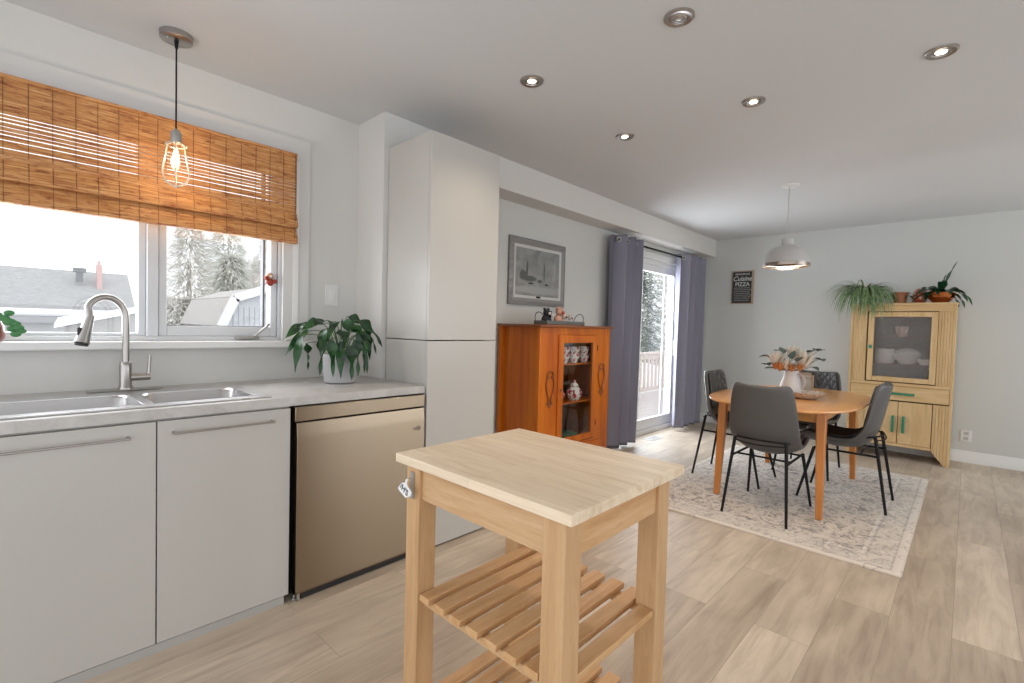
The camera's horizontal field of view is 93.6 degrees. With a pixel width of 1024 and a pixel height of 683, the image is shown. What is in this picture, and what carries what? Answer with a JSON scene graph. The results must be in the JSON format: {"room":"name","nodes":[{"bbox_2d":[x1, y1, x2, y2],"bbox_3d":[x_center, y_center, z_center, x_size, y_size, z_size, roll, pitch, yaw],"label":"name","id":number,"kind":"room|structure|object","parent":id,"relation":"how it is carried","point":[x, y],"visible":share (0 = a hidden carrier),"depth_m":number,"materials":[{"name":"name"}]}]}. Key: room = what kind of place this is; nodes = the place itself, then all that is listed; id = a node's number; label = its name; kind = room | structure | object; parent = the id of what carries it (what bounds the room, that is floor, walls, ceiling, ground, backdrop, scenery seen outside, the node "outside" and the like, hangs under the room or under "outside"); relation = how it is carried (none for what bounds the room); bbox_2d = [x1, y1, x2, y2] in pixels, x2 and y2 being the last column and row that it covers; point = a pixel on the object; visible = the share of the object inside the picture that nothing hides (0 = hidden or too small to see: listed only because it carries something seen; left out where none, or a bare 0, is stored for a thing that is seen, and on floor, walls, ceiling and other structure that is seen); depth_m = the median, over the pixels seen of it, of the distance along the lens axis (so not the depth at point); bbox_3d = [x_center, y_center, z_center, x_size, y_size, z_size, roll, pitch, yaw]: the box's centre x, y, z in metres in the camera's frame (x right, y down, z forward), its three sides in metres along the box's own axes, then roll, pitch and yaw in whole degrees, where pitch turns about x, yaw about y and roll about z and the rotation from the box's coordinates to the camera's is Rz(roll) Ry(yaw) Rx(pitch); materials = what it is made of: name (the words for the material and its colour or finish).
{"room":"kitchen","nodes":[
{"label":"kitchen","id":0,"kind":"room"},
{"bbox_2d":[0,0,358,394],"bbox_3d":[-2.161,-0.116,1.940,0.150,2.481,3.240,3,2,43],"label":"wall","id":1,"kind":"structure","parent":0,"point":[26,33],"depth_m":2.45,"materials":[{"name":"grey paint"}]},
{"bbox_2d":[3,145,282,340],"bbox_3d":[-2.054,-0.519,2.008,0.139,1.032,2.090,3,2,43],"label":"window","id":2,"kind":"structure","parent":1,"relation":"in","point":[151,239],"depth_m":2.35,"materials":[{"name":"grey plastic"}]},
{"bbox_2d":[0,72,297,243],"bbox_3d":[-1.950,-0.791,1.920,0.076,0.502,2.147,3,2,43],"label":"bamboo blind","id":3,"kind":"object","parent":2,"relation":"attached to","point":[26,179],"visible":0.99,"depth_m":2.16,"materials":[{"name":"brown wood"}]},
{"bbox_2d":[264,273,276,285],"bbox_3d":[-1.348,-0.346,2.686,0.062,0.075,0.045,1,2,-24],"label":"ornament","id":4,"kind":"object","parent":2,"relation":"attached to","point":[270,281],"visible":1,"depth_m":2.67,"materials":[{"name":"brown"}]},
{"bbox_2d":[0,50,310,339],"bbox_3d":[-2.003,-0.575,1.956,0.018,1.146,2.365,3,2,43],"label":"trim","id":5,"kind":"structure","parent":1,"relation":"attached to","point":[11,64],"depth_m":2.45,"materials":[{"name":"grey paint"}]},
{"bbox_2d":[0,340,313,350],"bbox_3d":[-2.056,0.016,2.003,0.225,0.036,2.395,3,2,43],"label":"trim","id":6,"kind":"structure","parent":1,"relation":"attached to","point":[4,345],"depth_m":2.21,"materials":[{"name":"white"}]},
{"bbox_2d":[0,310,26,341],"bbox_3d":[-2.031,-0.063,1.920,0.072,0.126,0.132,3,2,43],"label":"plant","id":7,"kind":"object","parent":6,"relation":"on","point":[15,327],"visible":1,"depth_m":1.92,"materials":[{"name":"green plant"}]},
{"bbox_2d":[292,161,299,337],"bbox_3d":[-1.236,-0.516,2.750,0.008,1.020,0.032,3,2,43],"label":"trim","id":8,"kind":"structure","parent":1,"relation":"attached to","point":[295,246],"depth_m":2.75,"materials":[{"name":"white"}]},
{"bbox_2d":[325,285,337,305],"bbox_3d":[-1.098,-0.280,2.932,0.013,0.125,0.082,3,2,43],"label":"light switch","id":9,"kind":"object","parent":1,"relation":"attached to","point":[331,291],"visible":1,"depth_m":2.93,"materials":[{"name":"white plastic"}]},
{"bbox_2d":[356,112,410,378],"bbox_3d":[-0.876,-0.117,3.076,0.450,2.481,0.183,3,2,43],"label":"wall","id":10,"kind":"structure","parent":0,"point":[377,135],"depth_m":2.90,"materials":[{"name":"grey paint"}]},
{"bbox_2d":[3,0,1023,240],"bbox_3d":[1.870,-1.303,1.734,6.180,0.120,8.500,3,2,43],"label":"ceiling","id":11,"kind":"structure","parent":0,"point":[871,130],"depth_m":2.42,"materials":[{"name":"grey paint"}]},
{"bbox_2d":[159,26,193,187],"bbox_3d":[-1.479,-1.011,2.118,0.126,0.667,0.126,3,2,43],"label":"cage pendant","id":12,"kind":"object","parent":11,"relation":"hanging from","point":[179,38],"visible":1,"depth_m":2.11,"materials":[{"name":"silver metal"}]},
{"bbox_2d":[170,129,181,144],"bbox_3d":[-1.482,-0.906,2.122,0.043,0.065,0.043,3,2,43],"label":"socket","id":13,"kind":"object","parent":12,"relation":"attached to","point":[175,135],"depth_m":2.11,"materials":[{"name":"silver metal"}]},
{"bbox_2d":[520,75,543,87],"bbox_3d":[0.100,-1.307,2.420,0.118,0.010,0.118,3,2,43],"label":"recessed light","id":14,"kind":"object","parent":11,"relation":"in","point":[530,81],"visible":1,"depth_m":2.41,"materials":[{"name":"silver metal"}]},
{"bbox_2d":[411,122,716,257],"bbox_3d":[1.001,-1.250,4.813,0.210,0.226,4.930,3,2,43],"label":"ceiling beam","id":15,"kind":"structure","parent":11,"relation":"attached to","point":[519,184],"depth_m":4.37,"materials":[{"name":"grey paint"}]},
{"bbox_2d":[615,132,633,140],"bbox_3d":[0.723,-1.311,3.084,0.118,0.010,0.118,3,2,43],"label":"recessed light","id":16,"kind":"object","parent":11,"relation":"in","point":[626,136],"visible":1,"depth_m":3.07,"materials":[{"name":"silver metal"}]},
{"bbox_2d":[663,7,694,27],"bbox_3d":[0.659,-1.276,1.899,0.118,0.010,0.118,3,2,43],"label":"recessed light","id":17,"kind":"object","parent":11,"relation":"in","point":[681,16],"visible":1,"depth_m":1.89,"materials":[{"name":"silver metal"}]},
{"bbox_2d":[741,96,765,106],"bbox_3d":[1.291,-1.280,2.572,0.118,0.010,0.118,3,2,43],"label":"recessed light","id":18,"kind":"object","parent":11,"relation":"in","point":[754,101],"visible":1,"depth_m":2.56,"materials":[{"name":"silver metal"}]},
{"bbox_2d":[762,182,810,268],"bbox_3d":[2.285,-0.961,3.988,0.351,0.683,0.351,3,2,43],"label":"dome pendant","id":19,"kind":"object","parent":11,"relation":"hanging from","point":[787,255],"visible":1,"depth_m":3.92,"materials":[{"name":"white metal"}]},
{"bbox_2d":[923,43,959,59],"bbox_3d":[1.855,-1.249,2.079,0.118,0.010,0.118,3,2,43],"label":"recessed light","id":20,"kind":"object","parent":11,"relation":"in","point":[945,50],"visible":1,"depth_m":2.07,"materials":[{"name":"silver metal"}]},
{"bbox_2d":[80,421,1023,682],"bbox_3d":[1.800,1.296,1.815,6.180,0.120,8.500,3,2,43],"label":"floor","id":21,"kind":"structure","parent":0,"point":[741,607],"depth_m":2.13,"materials":[{"name":"brown wood"}]},
{"bbox_2d":[0,404,290,682],"bbox_3d":[-1.715,0.708,1.808,0.724,0.866,1.456,3,2,43],"label":"base cabinet","id":22,"kind":"object","parent":21,"relation":"on","point":[121,544],"visible":0.98,"depth_m":1.72,"materials":[{"name":"grey laminate"}]},
{"bbox_2d":[0,375,424,434],"bbox_3d":[-1.524,0.249,2.007,0.710,0.038,2.312,3,2,43],"label":"countertop","id":23,"kind":"structure","parent":22,"relation":"on","point":[286,392],"depth_m":2.04,"materials":[{"name":"grey stone"}]},
{"bbox_2d":[74,294,162,392],"bbox_3d":[-1.708,0.006,2.099,0.094,0.420,0.307,3,2,43],"label":"faucet","id":24,"kind":"object","parent":23,"relation":"on","point":[83,337],"visible":1,"depth_m":2.11,"materials":[{"name":"silver metal"}]},
{"bbox_2d":[0,385,271,419],"bbox_3d":[-1.620,0.315,1.808,0.480,0.176,1.190,3,2,43],"label":"sink","id":25,"kind":"object","parent":23,"relation":"in","point":[17,408],"visible":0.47,"depth_m":1.92,"materials":[{"name":"silver metal"}]},
{"bbox_2d":[0,395,140,415],"bbox_3d":[-1.732,0.317,1.654,0.310,0.176,0.692,3,2,43],"label":"basin","id":26,"kind":"object","parent":25,"relation":"in","point":[108,401],"depth_m":1.86,"materials":[{"name":"silver metal"}]},
{"bbox_2d":[140,388,252,402],"bbox_3d":[-1.347,0.315,2.059,0.310,0.176,0.354,3,2,43],"label":"basin","id":27,"kind":"object","parent":25,"relation":"in","point":[214,393],"depth_m":2.16,"materials":[{"name":"silver metal"}]},
{"bbox_2d":[282,314,381,383],"bbox_3d":[-0.977,0.035,2.590,0.391,0.380,0.527,2,2,19],"label":"potted plant","id":28,"kind":"object","parent":23,"relation":"on","point":[340,365],"visible":1,"depth_m":2.55,"materials":[{"name":"green plant"}]},
{"bbox_2d":[288,393,424,600],"bbox_3d":[-0.961,0.704,2.586,0.688,0.866,0.687,3,2,43],"label":"dishwasher","id":29,"kind":"object","parent":21,"relation":"on","point":[348,509],"visible":0.78,"depth_m":2.28,"materials":[{"name":"beige metal"}]},
{"bbox_2d":[288,406,292,592],"bbox_3d":[-0.981,0.699,2.606,0.630,0.835,0.672,3,2,43],"label":"panel","id":30,"kind":"object","parent":29,"relation":"in","point":[291,422],"depth_m":2.15,"materials":[{"name":"black plastic"}]},
{"bbox_2d":[385,130,499,545],"bbox_3d":[-0.428,0.003,2.919,0.418,2.276,0.509,3,2,43],"label":"tall cabinet","id":31,"kind":"object","parent":21,"relation":"on","point":[442,259],"visible":0.77,"depth_m":2.73,"materials":[{"name":"grey laminate"}]},
{"bbox_2d":[396,428,683,682],"bbox_3d":[0.061,0.767,1.377,0.627,0.870,0.525,3,2,43],"label":"kitchen cart","id":32,"kind":"object","parent":21,"relation":"on","point":[558,499],"visible":1,"depth_m":1.29,"materials":[{"name":"brown wood"}]},
{"bbox_2d":[407,471,414,498],"bbox_3d":[-0.287,0.404,1.347,0.016,0.075,0.024,3,2,43],"label":"hook","id":33,"kind":"object","parent":32,"relation":"attached to","point":[412,474],"visible":1,"depth_m":1.35,"materials":[{"name":"silver metal"}]},
{"bbox_2d":[398,479,411,497],"bbox_3d":[-0.299,0.408,1.339,0.065,0.052,0.004,3,2,43],"label":"tag","id":34,"kind":"object","parent":33,"relation":"hanging from","point":[403,488],"visible":1,"depth_m":1.33,"materials":[{"name":"white paper"}]},
{"bbox_2d":[496,323,613,447],"bbox_3d":[0.372,0.495,4.037,0.458,1.265,0.995,3,2,43],"label":"hutch","id":35,"kind":"object","parent":21,"relation":"on","point":[533,377],"visible":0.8,"depth_m":3.79,"materials":[{"name":"brown wood"}]},
{"bbox_2d":[534,311,584,325],"bbox_3d":[0.393,-0.184,3.930,0.130,0.100,0.552,3,2,43],"label":"metal tray","id":36,"kind":"object","parent":35,"relation":"on","point":[535,320],"visible":0.94,"depth_m":3.81,"materials":[{"name":"grey metal"}]},
{"bbox_2d":[541,308,550,320],"bbox_3d":[0.273,-0.198,3.792,0.079,0.136,0.070,2,2,12],"label":"figurine","id":37,"kind":"object","parent":36,"relation":"in","point":[546,312],"visible":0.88,"depth_m":3.77,"materials":[{"name":"black"}]},
{"bbox_2d":[554,307,564,320],"bbox_3d":[0.377,-0.206,3.894,0.078,0.153,0.088,1,2,-13],"label":"figurine","id":38,"kind":"object","parent":36,"relation":"in","point":[559,311],"visible":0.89,"depth_m":3.87,"materials":[{"name":"beige"}]},
{"bbox_2d":[562,313,567,320],"bbox_3d":[0.425,-0.183,3.962,0.054,0.104,0.060,1,2,-16],"label":"figurine","id":39,"kind":"object","parent":36,"relation":"in","point":[564,316],"visible":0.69,"depth_m":3.95,"materials":[{"name":"white ceramic"}]},
{"bbox_2d":[564,354,569,363],"bbox_3d":[0.412,0.139,3.878,0.103,0.078,0.094,1,2,-22],"label":"teacup","id":40,"kind":"object","parent":35,"relation":"on","point":[566,356],"visible":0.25,"depth_m":3.84,"materials":[{"name":"ceramic"}]},
{"bbox_2d":[564,347,569,353],"bbox_3d":[0.414,0.082,3.876,0.103,0.078,0.094,1,2,-22],"label":"teacup","id":41,"kind":"object","parent":40,"relation":"on","point":[566,349],"visible":0.27,"depth_m":3.84,"materials":[{"name":"ceramic"}]},
{"bbox_2d":[562,429,577,437],"bbox_3d":[0.379,0.837,4.070,0.260,0.140,0.320,3,2,43],"label":"folded cloth","id":42,"kind":"object","parent":35,"relation":"on","point":[565,433],"visible":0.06,"depth_m":4.05,"materials":[{"name":"green fabric"}]},
{"bbox_2d":[566,379,581,400],"bbox_3d":[0.522,0.404,4.036,0.138,0.174,0.132,1,2,-3],"label":"teapot","id":43,"kind":"object","parent":35,"relation":"on","point":[573,392],"visible":1,"depth_m":3.99,"materials":[{"name":"ceramic"}]},
{"bbox_2d":[569,354,578,362],"bbox_3d":[0.505,0.139,3.975,0.103,0.078,0.094,1,2,-22],"label":"teacup","id":44,"kind":"object","parent":35,"relation":"on","point":[573,358],"visible":0.88,"depth_m":3.94,"materials":[{"name":"ceramic"}]},
{"bbox_2d":[568,346,579,353],"bbox_3d":[0.507,0.082,3.974,0.103,0.078,0.094,1,2,-22],"label":"teacup","id":45,"kind":"object","parent":44,"relation":"on","point":[573,350],"visible":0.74,"depth_m":3.94,"materials":[{"name":"ceramic"}]},
{"bbox_2d":[563,393,589,404],"bbox_3d":[0.351,0.492,4.053,0.365,0.012,0.850,3,2,43],"label":"shelf","id":46,"kind":"object","parent":35,"relation":"attached to","point":[585,396],"depth_m":4.10,"materials":[{"name":"brown wood"}]},
{"bbox_2d":[564,360,590,364],"bbox_3d":[0.360,0.178,4.044,0.365,0.012,0.850,3,2,43],"label":"shelf","id":47,"kind":"object","parent":35,"relation":"attached to","point":[588,362],"depth_m":4.05,"materials":[{"name":"brown wood"}]},
{"bbox_2d":[579,353,588,361],"bbox_3d":[0.608,0.137,4.106,0.103,0.078,0.094,1,2,-22],"label":"teacup","id":48,"kind":"object","parent":35,"relation":"on","point":[583,357],"visible":0.82,"depth_m":4.07,"materials":[{"name":"ceramic"}]},
{"bbox_2d":[579,346,589,352],"bbox_3d":[0.609,0.080,4.104,0.103,0.078,0.094,1,2,-22],"label":"teacup","id":49,"kind":"object","parent":48,"relation":"on","point":[583,349],"visible":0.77,"depth_m":4.07,"materials":[{"name":"ceramic"}]},
{"bbox_2d":[644,436,662,440],"bbox_3d":[1.621,1.110,5.527,0.120,0.009,0.260,3,2,43],"label":"floor vent","id":50,"kind":"object","parent":21,"relation":"in","point":[651,438],"visible":1,"depth_m":5.50,"materials":[{"name":"white metal"}]},
{"bbox_2d":[669,445,928,578],"bbox_3d":[2.233,1.177,3.878,1.600,0.011,2.360,3,2,43],"label":"rug","id":51,"kind":"object","parent":21,"relation":"on","point":[854,528],"visible":0.76,"depth_m":3.43,"materials":[{"name":"beige fabric"}]},
{"bbox_2d":[691,369,775,488],"bbox_3d":[1.931,0.709,4.128,0.585,0.897,0.476,3,2,43],"label":"dining chair","id":52,"kind":"object","parent":51,"relation":"on","point":[715,380],"visible":0.36,"depth_m":4.15,"materials":[{"name":"black metal"}]},
{"bbox_2d":[720,382,811,528],"bbox_3d":[1.810,0.729,3.383,0.444,0.897,0.634,3,2,43],"label":"dining chair","id":53,"kind":"object","parent":51,"relation":"on","point":[761,418],"visible":1,"depth_m":3.19,"materials":[{"name":"grey"}]},
{"bbox_2d":[709,385,870,520],"bbox_3d":[2.225,0.802,3.862,1.000,0.738,1.640,3,2,43],"label":"dining table","id":54,"kind":"object","parent":51,"relation":"on","point":[834,402],"visible":0.73,"depth_m":3.52,"materials":[{"name":"brown wood"}]},
{"bbox_2d":[779,370,805,392],"bbox_3d":[2.227,0.331,3.844,0.164,0.202,0.164,2,2,10],"label":"flower vase","id":55,"kind":"object","parent":54,"relation":"on","point":[790,379],"visible":0.79,"depth_m":3.79,"materials":[{"name":"white ceramic"}]},
{"bbox_2d":[759,345,825,371],"bbox_3d":[2.220,0.141,3.809,0.281,0.229,0.461,0,2,-32],"label":"bouquet","id":56,"kind":"object","parent":55,"relation":"in","point":[803,360],"visible":0.98,"depth_m":3.77,"materials":[{"name":"beige plant"}]},
{"bbox_2d":[799,372,813,390],"bbox_3d":[2.361,0.344,3.920,0.160,0.180,0.030,3,2,43],"label":"card holder","id":57,"kind":"object","parent":54,"relation":"on","point":[809,377],"visible":0.46,"depth_m":3.88,"materials":[{"name":"beige"}]},
{"bbox_2d":[794,390,825,399],"bbox_3d":[2.251,0.411,3.684,0.256,0.054,0.256,3,2,43],"label":"bowl","id":58,"kind":"object","parent":54,"relation":"on","point":[805,394],"visible":0.85,"depth_m":3.62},
{"bbox_2d":[771,369,841,480],"bbox_3d":[2.704,0.721,4.384,0.449,0.897,0.621,3,2,43],"label":"dining chair","id":59,"kind":"object","parent":51,"relation":"on","point":[822,380],"visible":0.23,"depth_m":4.42,"materials":[{"name":"black metal"}]},
{"bbox_2d":[795,382,893,515],"bbox_3d":[2.528,0.740,3.651,0.585,0.897,0.477,3,2,43],"label":"dining chair","id":60,"kind":"object","parent":51,"relation":"on","point":[836,435],"visible":0.91,"depth_m":3.45,"materials":[{"name":"black metal"}]},
{"bbox_2d":[845,302,958,467],"bbox_3d":[4.031,0.402,5.002,0.843,1.585,0.437,3,2,43],"label":"china cabinet","id":61,"kind":"object","parent":21,"relation":"on","point":[918,415],"visible":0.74,"depth_m":4.84,"materials":[{"name":"brown wood"}]},
{"bbox_2d":[823,280,903,326],"bbox_3d":[3.628,-0.395,5.040,0.793,0.496,0.436,3,2,41],"label":"spider plant","id":62,"kind":"object","parent":61,"relation":"on","point":[865,294],"visible":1,"depth_m":4.96,"materials":[{"name":"green plant"}]},
{"bbox_2d":[875,348,894,362],"bbox_3d":[3.916,0.150,5.053,0.170,0.150,0.170,3,2,43],"label":"canister","id":63,"kind":"object","parent":61,"relation":"on","point":[882,355],"visible":0.94,"depth_m":4.99,"materials":[{"name":"white ceramic"}]},
{"bbox_2d":[885,292,911,302],"bbox_3d":[3.994,-0.449,4.976,0.241,0.115,0.173,3,2,43],"label":"cactus pot","id":64,"kind":"object","parent":61,"relation":"on","point":[903,299],"visible":0.75,"depth_m":4.92,"materials":[{"name":"brown ceramic"}]},
{"bbox_2d":[867,336,930,338],"bbox_3d":[4.065,-0.044,5.012,0.791,0.012,0.348,3,2,43],"label":"shelf","id":65,"kind":"object","parent":61,"relation":"attached to","point":[875,337],"depth_m":5.04,"materials":[{"name":"brown wood"}]},
{"bbox_2d":[865,377,935,385],"bbox_3d":[4.046,0.422,5.019,0.791,0.015,0.368,3,2,43],"label":"shelf","id":66,"kind":"object","parent":61,"relation":"attached to","point":[874,382],"depth_m":4.88,"materials":[{"name":"brown wood"}]},
{"bbox_2d":[894,326,908,336],"bbox_3d":[4.013,-0.102,4.959,0.118,0.104,0.118,3,2,43],"label":"mug","id":67,"kind":"object","parent":61,"relation":"on","point":[900,331],"visible":1,"depth_m":4.92,"materials":[{"name":"beige ceramic"}]},
{"bbox_2d":[866,361,936,366],"bbox_3d":[4.058,0.236,5.021,0.791,0.012,0.348,3,2,43],"label":"shelf","id":68,"kind":"object","parent":61,"relation":"attached to","point":[896,364],"depth_m":5.01,"materials":[{"name":"brown wood"}]},
{"bbox_2d":[894,348,921,364],"bbox_3d":[4.053,0.150,4.936,0.230,0.165,0.230,3,2,43],"label":"tureen","id":69,"kind":"object","parent":61,"relation":"on","point":[909,356],"visible":0.86,"depth_m":4.87,"materials":[{"name":"white ceramic"}]},
{"bbox_2d":[912,289,926,302],"bbox_3d":[4.131,-0.459,4.873,0.124,0.150,0.124,3,2,43],"label":"vase","id":70,"kind":"object","parent":61,"relation":"on","point":[919,299],"visible":0.66,"depth_m":4.84,"materials":[{"name":"brown ceramic"}]},
{"bbox_2d":[917,359,929,365],"bbox_3d":[4.136,0.210,4.816,0.137,0.057,0.137,3,2,43],"label":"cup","id":71,"kind":"object","parent":61,"relation":"on","point":[926,362],"visible":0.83,"depth_m":4.78,"materials":[{"name":"white ceramic"}]},
{"bbox_2d":[911,262,971,307],"bbox_3d":[4.216,-0.558,4.724,0.454,0.462,0.282,3,2,43],"label":"potted plant","id":72,"kind":"object","parent":61,"relation":"on","point":[940,294],"visible":0.88,"depth_m":4.69,"materials":[{"name":"green plant"}]},
{"bbox_2d":[927,292,955,301],"bbox_3d":[4.232,-0.430,4.749,0.224,0.104,0.224,3,2,43],"label":"bowl","id":73,"kind":"object","parent":61,"relation":"on","point":[932,296],"depth_m":4.68,"materials":[{"name":"orange ceramic"}]},
{"bbox_2d":[489,198,683,432],"bbox_3d":[0.822,-0.131,4.989,0.200,2.481,4.930,3,2,43],"label":"wall","id":74,"kind":"structure","parent":0,"point":[587,246],"depth_m":4.49,"materials":[{"name":"grey paint"}]},
{"bbox_2d":[507,234,565,307],"bbox_3d":[0.232,-0.589,4.167,0.035,0.559,0.740,3,2,43],"label":"framed picture","id":75,"kind":"object","parent":74,"relation":"attached to","point":[536,269],"visible":1,"depth_m":4.14,"materials":[{"name":"grey paper"}]},
{"bbox_2d":[515,246,558,297],"bbox_3d":[0.226,-0.589,4.173,0.005,0.399,0.580,3,2,43],"label":"print","id":76,"kind":"object","parent":75,"relation":"attached to","point":[536,268],"depth_m":4.15},
{"bbox_2d":[617,238,684,258],"bbox_3d":[1.750,-1.036,5.654,0.158,0.038,2.195,3,2,43],"label":"curtain rod","id":77,"kind":"object","parent":74,"relation":"attached to","point":[647,247],"visible":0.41,"depth_m":5.51,"materials":[{"name":"black metal"}]},
{"bbox_2d":[606,234,643,447],"bbox_3d":[1.165,0.004,5.009,0.160,2.163,0.506,3,2,43],"label":"curtain","id":78,"kind":"object","parent":77,"relation":"hanging from","point":[625,257],"visible":0.98,"depth_m":4.97,"materials":[{"name":"grey fabric"}]},
{"bbox_2d":[672,254,705,427],"bbox_3d":[2.270,-0.002,6.173,0.165,2.163,0.657,3,2,43],"label":"curtain","id":79,"kind":"object","parent":77,"relation":"hanging from","point":[690,270],"visible":0.98,"depth_m":6.08,"materials":[{"name":"grey fabric"}]},
{"bbox_2d":[636,258,675,435],"bbox_3d":[1.627,0.064,5.846,0.165,2.080,1.480,3,2,43],"label":"door","id":80,"kind":"structure","parent":74,"relation":"in","point":[657,422],"depth_m":6.18,"materials":[{"name":"white"}]},
{"bbox_2d":[643,251,675,264],"bbox_3d":[1.705,0.034,5.772,0.016,2.150,1.620,3,2,43],"label":"trim","id":81,"kind":"structure","parent":74,"relation":"attached to","point":[646,254],"depth_m":5.76,"materials":[{"name":"white"}]},
{"bbox_2d":[700,209,1023,458],"bbox_3d":[4.709,-0.022,4.803,6.180,2.481,0.150,3,2,43],"label":"wall","id":82,"kind":"structure","parent":0,"point":[789,306],"depth_m":5.24,"materials":[{"name":"grey paint"}]},
{"bbox_2d":[731,270,753,303],"bbox_3d":[3.012,-0.707,6.289,0.270,0.432,0.024,3,2,43],"label":"wall sign","id":83,"kind":"object","parent":82,"relation":"attached to","point":[742,286],"visible":1,"depth_m":6.29,"materials":[{"name":"grey"}]},
{"bbox_2d":[700,413,1023,471],"bbox_3d":[4.706,1.165,4.696,5.940,0.116,0.018,3,2,43],"label":"baseboard","id":84,"kind":"structure","parent":82,"relation":"attached to","point":[1011,463],"depth_m":4.80,"materials":[{"name":"white"}]},
{"bbox_2d":[960,430,971,441],"bbox_3d":[4.564,0.950,4.835,0.085,0.115,0.011,3,2,43],"label":"wall outlet","id":85,"kind":"object","parent":82,"relation":"attached to","point":[965,435],"visible":1,"depth_m":4.83,"materials":[{"name":"white plastic"}]},
{"label":"outside","id":86,"kind":"structure","parent":0,"visible":0},
{"bbox_3d":[-31.234,-0.756,70.993,137.020,0.200,180.000,3,2,43],"label":"snow ground","id":87,"kind":"structure","parent":86,"visible":0},
{"bbox_2d":[0,307,102,331],"bbox_3d":[-16.749,0.124,14.344,4.000,2.350,7.750,3,2,43],"label":"carport","id":88,"kind":"object","parent":87,"relation":"on","point":[32,319],"visible":0.02,"depth_m":14.40,"materials":[{"name":"white"}]},
{"bbox_2d":[0,261,134,310],"bbox_3d":[-34.476,-2.917,34.159,7.200,6.244,11.719,3,2,43],"label":"house","id":89,"kind":"structure","parent":87,"relation":"on","point":[20,287],"depth_m":33.97,"materials":[{"name":"grey"}]},
{"bbox_2d":[73,267,85,281],"bbox_3d":[-31.447,-4.839,34.984,0.500,1.000,0.700,3,2,43],"label":"roof vent","id":90,"kind":"object","parent":89,"relation":"attached to","point":[79,271],"depth_m":34.86,"materials":[{"name":"grey metal"}]},
{"bbox_2d":[54,307,135,332],"bbox_3d":[-9.418,0.353,11.179,1.695,2.480,3.534,0,2,-42],"label":"garage","id":91,"kind":"structure","parent":87,"relation":"on","point":[110,321],"depth_m":10.06,"materials":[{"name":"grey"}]},
{"bbox_2d":[167,295,195,324],"bbox_3d":[-12.713,-0.261,18.459,2.848,3.124,2.908,3,2,43],"label":"evergreen","id":92,"kind":"object","parent":87,"relation":"on","point":[177,307],"visible":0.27,"depth_m":18.00,"materials":[{"name":"grey plant"}]},
{"bbox_2d":[167,227,215,322],"bbox_3d":[-14.319,-2.084,21.092,3.686,6.520,3.488,1,2,-13],"label":"evergreen","id":93,"kind":"object","parent":87,"relation":"on","point":[188,275],"visible":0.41,"depth_m":20.88,"materials":[{"name":"grey"}]},
{"bbox_2d":[180,286,265,326],"bbox_3d":[-9.331,-0.202,16.546,4.700,3.259,2.661,3,2,43],"label":"shed","id":94,"kind":"object","parent":87,"relation":"on","point":[234,307],"visible":0.24,"depth_m":14.82,"materials":[{"name":"grey"}]},
{"bbox_2d":[193,233,255,296],"bbox_3d":[-15.050,-2.691,25.313,4.367,7.403,4.238,1,2,-22],"label":"evergreen","id":95,"kind":"object","parent":87,"relation":"on","point":[217,236],"visible":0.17,"depth_m":25.09,"materials":[{"name":"grey plant"}]},
{"bbox_2d":[205,252,252,294],"bbox_3d":[-11.446,-1.169,19.502,2.528,4.936,2.545,2,2,2],"label":"evergreen","id":96,"kind":"object","parent":87,"relation":"on","point":[232,265],"visible":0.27,"depth_m":19.14,"materials":[{"name":"grey"}]},
{"bbox_2d":[241,253,265,287],"bbox_3d":[-18.893,-3.027,36.306,3.908,7.178,4.819,2,2,27],"label":"bare tree","id":97,"kind":"object","parent":87,"relation":"on","point":[250,253],"visible":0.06,"depth_m":35.30,"materials":[{"name":"grey plant"}]},
{"bbox_2d":[245,239,266,288],"bbox_3d":[-11.546,-2.152,23.494,3.597,6.627,3.774,2,2,19],"label":"evergreen","id":98,"kind":"object","parent":87,"relation":"on","point":[256,284],"visible":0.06,"depth_m":22.88,"materials":[{"name":"grey plant"}]},
{"bbox_2d":[638,389,663,419],"bbox_3d":[2.479,1.566,8.479,2.020,0.860,9.300,3,2,43],"label":"deck","id":99,"kind":"object","parent":87,"relation":"on","point":[648,401],"visible":0.06,"depth_m":8.70,"materials":[{"name":"grey"}]},
{"bbox_2d":[639,351,664,391],"bbox_3d":[2.052,0.614,8.947,0.120,0.990,9.000,3,2,43],"label":"deck railing","id":100,"kind":"object","parent":99,"relation":"on","point":[643,355],"visible":0.17,"depth_m":9.72,"materials":[{"name":"beige wood"}]},
{"bbox_2d":[639,362,664,392],"bbox_3d":[3.535,1.484,14.576,2.145,1.760,4.840,3,2,43],"label":"heap","id":101,"kind":"object","parent":87,"relation":"on","point":[642,362],"visible":0.02,"depth_m":13.79,"materials":[{"name":"white snow"}]},
{"bbox_2d":[641,271,666,364],"bbox_3d":[4.356,-1.101,18.301,3.888,5.702,3.788,3,2,43],"label":"evergreen","id":102,"kind":"object","parent":87,"relation":"on","point":[645,289],"visible":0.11,"depth_m":17.77,"materials":[{"name":"grey"}]},
{"bbox_2d":[641,271,667,369],"bbox_3d":[6.494,-1.586,22.434,4.787,6.533,4.510,3,2,32],"label":"evergreen","id":103,"kind":"object","parent":87,"relation":"on","point":[655,274],"visible":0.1,"depth_m":21.64,"materials":[{"name":"grey"}]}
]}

